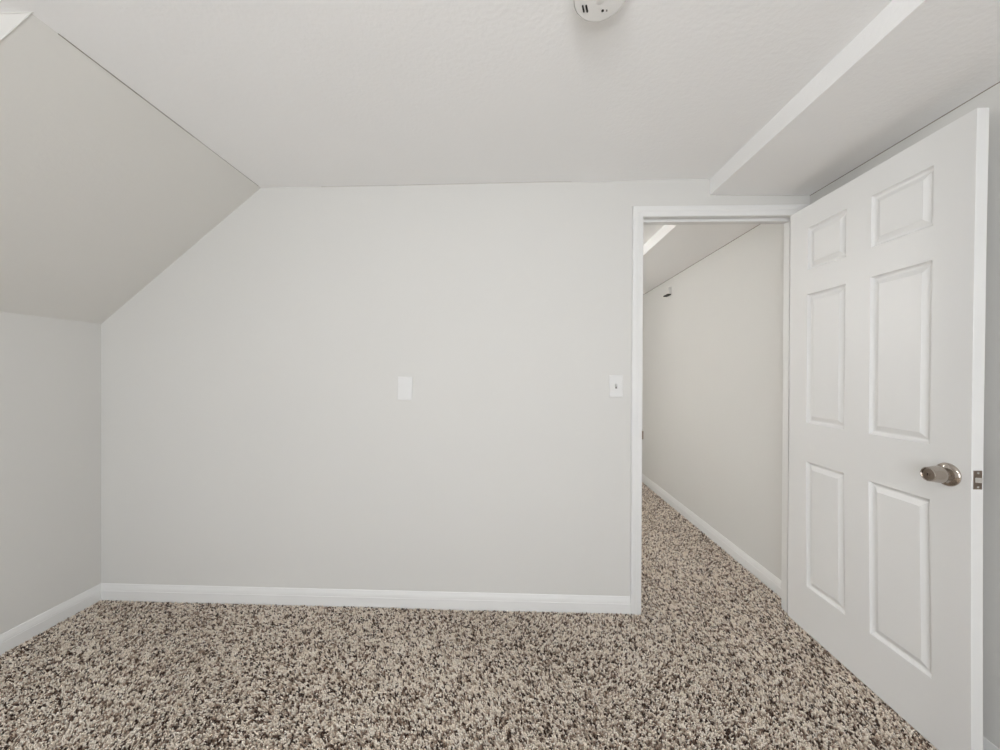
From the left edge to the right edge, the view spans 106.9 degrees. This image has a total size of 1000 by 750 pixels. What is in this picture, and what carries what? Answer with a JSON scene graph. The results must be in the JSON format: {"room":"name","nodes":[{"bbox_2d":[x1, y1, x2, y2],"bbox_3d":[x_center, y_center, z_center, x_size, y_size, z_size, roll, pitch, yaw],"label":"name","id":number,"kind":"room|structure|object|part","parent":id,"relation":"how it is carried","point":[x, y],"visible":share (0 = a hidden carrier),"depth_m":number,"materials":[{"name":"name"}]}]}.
{"room":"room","nodes":[
{"label":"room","id":0,"kind":"room"},
{"bbox_2d":[0,13,56,82],"bbox_3d":[-1.798,-0.703,1.075,0.996,0.862,0.060,0,0,2],"label":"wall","id":1,"kind":"structure","parent":0,"point":[32,33],"depth_m":1.06,"materials":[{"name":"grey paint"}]},
{"bbox_2d":[0,12,32,41],"bbox_3d":[-1.746,-0.639,1.043,0.905,0.738,0.005,0,0,2],"label":"trim","id":2,"kind":"structure","parent":1,"relation":"attached to","point":[29,13],"depth_m":1.03,"materials":[{"name":"grey paint"}]},
{"bbox_2d":[58,33,257,185],"bbox_3d":[-1.288,-1.001,1.524,0.003,0.010,0.870,0,0,1],"label":"trim","id":3,"kind":"structure","parent":1,"relation":"attached to","point":[58,33],"depth_m":1.32,"materials":[{"name":"grey paint"}]},
{"bbox_2d":[0,312,100,633],"bbox_3d":[-2.281,0.050,0.167,0.100,2.363,3.700,0,0,2],"label":"wall","id":4,"kind":"structure","parent":0,"point":[50,368],"depth_m":1.78,"materials":[{"name":"grey paint"}]},
{"bbox_2d":[0,583,100,654],"bbox_3d":[-2.229,1.185,0.169,0.012,0.092,3.700,0,0,2],"label":"baseboard","id":5,"kind":"structure","parent":4,"relation":"attached to","point":[25,631],"depth_m":1.78,"materials":[{"name":"white wood"}]},
{"bbox_2d":[0,33,260,323],"bbox_3d":[-1.782,-0.705,1.551,0.995,0.862,0.892,0,0,2],"label":"ceiling","id":6,"kind":"structure","parent":0,"point":[101,192],"depth_m":1.50,"materials":[{"name":"grey paint"}]},
{"bbox_2d":[0,0,892,187],"bbox_3d":[-0.408,-1.077,0.097,3.838,0.175,3.700,0,0,2],"label":"ceiling","id":7,"kind":"structure","parent":0,"point":[288,93],"depth_m":1.25,"materials":[{"name":"white paint"}]},
{"bbox_2d":[573,0,625,21],"bbox_3d":[0.256,-0.978,0.944,0.139,0.038,0.139,0,0,2],"label":"smoke detector","id":8,"kind":"object","parent":7,"relation":"attached to","point":[587,10],"visible":1,"depth_m":0.97,"materials":[{"name":"white plastic"}]},
{"bbox_2d":[101,179,809,595],"bbox_3d":[-0.347,0.051,1.994,3.838,2.363,0.088,0,0,2],"label":"wall","id":9,"kind":"structure","parent":0,"point":[256,431],"depth_m":1.96,"materials":[{"name":"grey paint"}]},
{"bbox_2d":[101,583,630,614],"bbox_3d":[-0.750,1.185,1.962,2.846,0.092,0.012,0,0,2],"label":"baseboard","id":10,"kind":"structure","parent":9,"relation":"attached to","point":[436,600],"depth_m":1.96,"materials":[{"name":"white wood"}]},
{"bbox_2d":[398,377,412,400],"bbox_3d":[-0.500,0.071,1.952,0.078,0.125,0.007,1,0,2],"label":"blank wall plate","id":11,"kind":"object","parent":9,"relation":"attached to","point":[405,384],"visible":1,"depth_m":1.95,"materials":[{"name":"white plastic"}]},
{"bbox_2d":[324,182,532,186],"bbox_3d":[-0.288,-1.001,1.944,1.320,0.011,0.002,0,0,2],"label":"trim","id":12,"kind":"structure","parent":9,"relation":"attached to","point":[515,182],"depth_m":1.95,"materials":[{"name":"grey paint"}]},
{"bbox_2d":[609,375,622,396],"bbox_3d":[0.599,0.058,1.909,0.071,0.114,0.017,0,0,2],"label":"light switch","id":13,"kind":"object","parent":9,"relation":"attached to","point":[615,381],"visible":1,"depth_m":1.91,"materials":[{"name":"white plastic"}]},
{"bbox_2d":[630,204,809,615],"bbox_3d":[1.122,0.188,1.944,0.886,2.102,0.119,0,0,2],"label":"trim","id":14,"kind":"structure","parent":9,"relation":"attached to","point":[699,214],"depth_m":1.90,"materials":[{"name":"white wood"}]},
{"bbox_3d":[1.122,0.187,1.996,0.884,2.102,0.016,0,0,2],"label":"hall casing","id":15,"kind":"part","parent":14,"relation":"part of","materials":[{"name":"white paint"}]},
{"bbox_2d":[755,195,809,195],"bbox_3d":[1.339,-0.916,1.888,0.469,0.011,0.002,0,0,2],"label":"trim","id":16,"kind":"structure","parent":9,"relation":"attached to","point":[755,195],"depth_m":1.88,"materials":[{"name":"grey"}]},
{"bbox_2d":[1,488,925,749],"bbox_3d":[-0.295,1.280,2.203,3.938,0.103,8.100,0,0,2],"label":"floor","id":17,"kind":"structure","parent":0,"point":[334,725],"depth_m":1.41,"materials":[{"name":"brown"}]},
{"bbox_2d":[0,482,937,749],"bbox_3d":[-0.277,1.224,2.762,3.722,0.012,3.795,0,0,2],"label":"carpet","id":18,"kind":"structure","parent":17,"relation":"on","point":[42,685],"depth_m":1.52,"materials":[{"name":"beige carpet"}]},
{"bbox_2d":[643,225,663,244],"bbox_3d":[0.198,-1.093,4.072,2.903,0.167,4.112,0,0,2],"label":"ceiling","id":19,"kind":"structure","parent":0,"point":[649,231],"depth_m":2.58,"materials":[{"name":"white paint"}]},
{"bbox_2d":[643,224,758,293],"bbox_3d":[1.399,-1.000,4.031,0.499,0.143,4.112,0,0,2],"label":"ceiling","id":20,"kind":"structure","parent":0,"point":[673,249],"depth_m":2.68,"materials":[{"name":"white paint"}]},
{"bbox_2d":[642,83,999,748],"bbox_3d":[1.628,0.058,2.132,0.100,2.363,7.900,0,0,2],"label":"wall","id":21,"kind":"structure","parent":0,"point":[712,392],"depth_m":2.41,"materials":[{"name":"grey paint"}]},
{"bbox_2d":[663,287,670,296],"bbox_3d":[1.614,-0.801,3.580,0.036,0.075,0.110,0,0,2],"label":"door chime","id":22,"kind":"object","parent":21,"relation":"attached to","point":[667,291],"visible":1,"depth_m":3.54,"materials":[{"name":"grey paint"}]},
{"bbox_2d":[643,224,759,294],"bbox_3d":[1.621,-0.924,3.273,0.004,0.004,2.612,0,0,2],"label":"trim","id":23,"kind":"structure","parent":21,"relation":"attached to","point":[759,224],"depth_m":2.81,"materials":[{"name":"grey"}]},
{"bbox_2d":[642,474,780,597],"bbox_3d":[1.633,1.187,4.037,0.012,0.092,4.100,0,0,2],"label":"baseboard","id":24,"kind":"structure","parent":21,"relation":"attached to","point":[770,580],"depth_m":2.63,"materials":[{"name":"white wood"}]},
{"bbox_2d":[810,82,999,195],"bbox_3d":[1.550,-0.908,1.230,0.003,0.003,1.300,0,0,2],"label":"trim","id":25,"kind":"structure","parent":21,"relation":"attached to","point":[998,82],"depth_m":1.39,"materials":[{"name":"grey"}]},
{"bbox_2d":[983,737,999,749],"bbox_3d":[1.494,1.202,0.031,0.012,0.092,3.683,0,0,2],"label":"baseboard","id":26,"kind":"structure","parent":21,"relation":"attached to","point":[987,745],"depth_m":1.16,"materials":[{"name":"white wood"}]},
{"bbox_2d":[710,0,999,194],"bbox_3d":[1.260,-0.981,0.040,0.499,0.152,3.700,0,0,2],"label":"ceiling","id":27,"kind":"structure","parent":0,"point":[915,62],"depth_m":1.22,"materials":[{"name":"white paint"}]},
{"bbox_2d":[788,107,988,749],"bbox_3d":[1.455,0.210,1.506,0.141,2.037,0.781,0,0,3],"label":"door","id":28,"kind":"structure","parent":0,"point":[888,266],"depth_m":1.35,"materials":[{"name":"white wood"}]},
{"bbox_3d":[1.372,0.317,1.187,0.006,0.034,0.034,0,0,3],"label":"knob","id":29,"kind":"part","parent":28,"relation":"part of","materials":[{"name":"silver metal"}]},
{"bbox_3d":[1.394,0.318,1.186,0.051,0.054,0.054,0,0,3],"label":"knob","id":30,"kind":"part","parent":28,"relation":"part of","materials":[{"name":"silver metal"}]},
{"bbox_3d":[1.446,0.318,1.122,0.025,0.057,0.002,0,0,3],"label":"latch plate","id":31,"kind":"part","parent":28,"relation":"part of","materials":[{"name":"silver metal"}]}
]}

